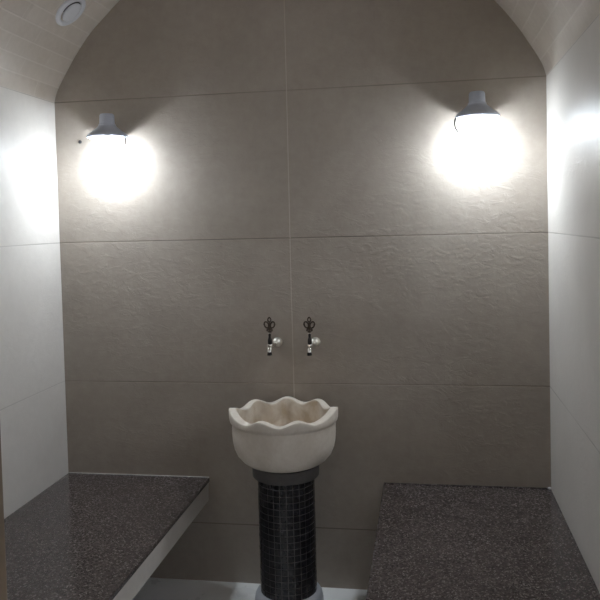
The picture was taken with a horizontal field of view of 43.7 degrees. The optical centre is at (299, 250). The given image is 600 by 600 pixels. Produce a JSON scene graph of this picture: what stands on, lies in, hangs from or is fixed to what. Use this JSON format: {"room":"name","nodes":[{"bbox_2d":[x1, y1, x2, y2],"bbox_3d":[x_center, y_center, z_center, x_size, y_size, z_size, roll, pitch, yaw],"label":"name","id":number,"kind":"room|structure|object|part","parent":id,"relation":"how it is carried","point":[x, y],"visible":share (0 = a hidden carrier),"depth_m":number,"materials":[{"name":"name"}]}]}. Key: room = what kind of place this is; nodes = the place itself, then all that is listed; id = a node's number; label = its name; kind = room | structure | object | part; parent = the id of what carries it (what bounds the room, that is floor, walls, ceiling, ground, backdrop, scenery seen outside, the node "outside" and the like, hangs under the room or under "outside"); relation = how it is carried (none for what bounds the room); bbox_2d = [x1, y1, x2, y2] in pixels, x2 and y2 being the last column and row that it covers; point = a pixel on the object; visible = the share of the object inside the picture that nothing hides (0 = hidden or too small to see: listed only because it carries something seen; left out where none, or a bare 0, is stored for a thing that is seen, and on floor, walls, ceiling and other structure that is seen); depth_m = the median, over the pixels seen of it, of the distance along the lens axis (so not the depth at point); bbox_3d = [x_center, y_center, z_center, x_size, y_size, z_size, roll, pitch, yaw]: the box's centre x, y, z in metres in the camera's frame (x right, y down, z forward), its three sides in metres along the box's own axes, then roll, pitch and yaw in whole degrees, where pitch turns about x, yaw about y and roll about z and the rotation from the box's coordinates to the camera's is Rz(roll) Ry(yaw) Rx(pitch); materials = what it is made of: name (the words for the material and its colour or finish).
{"room":"spa","nodes":[
{"label":"spa","id":0,"kind":"room"},
{"bbox_2d":[0,86,67,518],"bbox_3d":[-1.265,0.438,2.168,0.120,2.050,2.440,-1,2,9],"label":"wall","id":1,"kind":"structure","parent":0,"point":[33,423],"depth_m":2.97,"materials":[{"name":"white tile"}]},
{"bbox_2d":[4,472,209,599],"bbox_3d":[-0.874,1.056,2.135,0.637,0.100,2.189,-1,2,9],"label":"stone bench","id":2,"kind":"object","parent":1,"relation":"attached to","point":[86,536],"visible":1,"depth_m":2.63,"materials":[{"name":"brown stone"}]},
{"bbox_2d":[133,577,366,599],"bbox_3d":[-0.181,1.482,2.033,2.263,0.080,2.440,-1,2,9],"label":"floor","id":3,"kind":"structure","parent":0,"point":[154,588],"depth_m":3.08,"materials":[{"name":"white tile"}]},
{"bbox_2d":[252,465,323,599],"bbox_3d":[-0.047,1.107,2.876,0.264,0.596,0.264,-1,2,9],"label":"pedestal","id":4,"kind":"object","parent":3,"relation":"on","point":[286,501],"visible":0.94,"depth_m":2.78,"materials":[{"name":"grey tile"}]},
{"bbox_2d":[229,396,337,472],"bbox_3d":[-0.059,0.701,2.861,0.416,0.217,0.415,-1,2,9],"label":"basin","id":5,"kind":"object","parent":4,"relation":"on","point":[287,434],"visible":1,"depth_m":2.72,"materials":[{"name":"beige stone"}]},
{"bbox_2d":[0,0,599,102],"bbox_3d":[-0.244,-1.030,1.935,2.263,0.850,2.440,-1,2,9],"label":"ceiling","id":6,"kind":"structure","parent":0,"point":[36,52],"depth_m":2.80,"materials":[{"name":"white paint"}]},
{"bbox_2d":[55,0,85,25],"bbox_3d":[-0.898,-0.939,2.923,0.114,0.106,0.146,-1,2,13],"label":"ceiling vent","id":7,"kind":"object","parent":6,"relation":"in","point":[72,9],"visible":1,"depth_m":2.91,"materials":[{"name":"white plastic"}]},
{"bbox_2d":[55,0,550,589],"bbox_3d":[-0.026,0.030,3.122,2.023,2.727,0.120,-1,2,9],"label":"wall","id":8,"kind":"structure","parent":0,"point":[288,162],"depth_m":3.05,"materials":[{"name":"grey tile"}]},
{"bbox_2d":[87,113,127,150],"bbox_3d":[-0.789,-0.440,3.071,0.165,0.246,0.165,-3,3,-35],"label":"wall lamp","id":9,"kind":"object","parent":8,"relation":"attached to","point":[107,132],"visible":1,"depth_m":3.04,"materials":[{"name":"white metal"}]},
{"bbox_2d":[96,135,118,149],"bbox_3d":[-0.788,-0.402,3.072,0.130,0.170,0.130,-1,2,9],"label":"bulb","id":10,"kind":"object","parent":9,"relation":"on","point":[107,142],"depth_m":3.05,"materials":[{"name":"white glass"}]},
{"bbox_2d":[263,317,281,355],"bbox_3d":[-0.108,0.329,2.997,0.049,0.151,0.177,-1,2,9],"label":"tap","id":11,"kind":"object","parent":8,"relation":"attached to","point":[277,341],"visible":1,"depth_m":2.93,"materials":[{"name":"silver metal"}]},
{"bbox_3d":[-0.120,0.287,2.930,0.049,0.061,0.012,-1,2,9],"label":"handle","id":12,"kind":"part","parent":11,"relation":"part of","materials":[{"name":"brown metal"}]},
{"bbox_3d":[-0.118,0.340,2.932,0.017,0.049,0.017,-1,2,9],"label":"stem","id":13,"kind":"part","parent":11,"relation":"part of","materials":[{"name":"metal"}]},
{"bbox_2d":[303,316,319,355],"bbox_3d":[0.048,0.326,2.971,0.049,0.151,0.177,-1,2,9],"label":"tap","id":14,"kind":"object","parent":8,"relation":"attached to","point":[314,342],"visible":1,"depth_m":2.90,"materials":[{"name":"brown metal"}]},
{"bbox_3d":[0.036,0.284,2.904,0.049,0.061,0.012,-1,2,9],"label":"handle","id":15,"kind":"part","parent":14,"relation":"part of","materials":[{"name":"brown metal"}]},
{"bbox_3d":[0.038,0.337,2.906,0.017,0.049,0.017,-1,2,9],"label":"stem","id":16,"kind":"part","parent":14,"relation":"part of","materials":[{"name":"metal"}]},
{"bbox_2d":[454,91,499,132],"bbox_3d":[0.670,-0.479,2.826,0.165,0.246,0.165,-3,3,-35],"label":"wall lamp","id":17,"kind":"object","parent":8,"relation":"attached to","point":[477,110],"visible":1,"depth_m":2.79,"materials":[{"name":"white metal"}]},
{"bbox_2d":[465,115,489,130],"bbox_3d":[0.671,-0.441,2.828,0.130,0.170,0.130,-1,2,9],"label":"bulb","id":18,"kind":"object","parent":17,"relation":"on","point":[477,122],"depth_m":2.80,"materials":[{"name":"white glass"}]},
{"bbox_2d":[546,14,599,592],"bbox_3d":[0.849,0.399,1.815,0.120,2.050,2.440,-1,2,9],"label":"wall","id":19,"kind":"structure","parent":0,"point":[573,84],"depth_m":2.38,"materials":[{"name":"white tile"}]},
{"bbox_2d":[366,482,599,599],"bbox_3d":[0.557,1.009,2.346,0.654,0.106,1.299,-1,2,9],"label":"stone bench","id":20,"kind":"object","parent":19,"relation":"attached to","point":[433,541],"visible":1,"depth_m":2.42,"materials":[{"name":"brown stone"}]},
{"bbox_3d":[-0.407,0.130,0.835,2.023,2.727,0.120,-1,2,9],"label":"wall","id":21,"kind":"structure","parent":0,"visible":0},
{"bbox_2d":[0,431,6,599],"bbox_3d":[0.019,0.441,0.762,0.984,2.090,0.150,-1,2,9],"label":"trim","id":22,"kind":"structure","parent":21,"relation":"attached to","point":[3,579],"depth_m":0.89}
]}

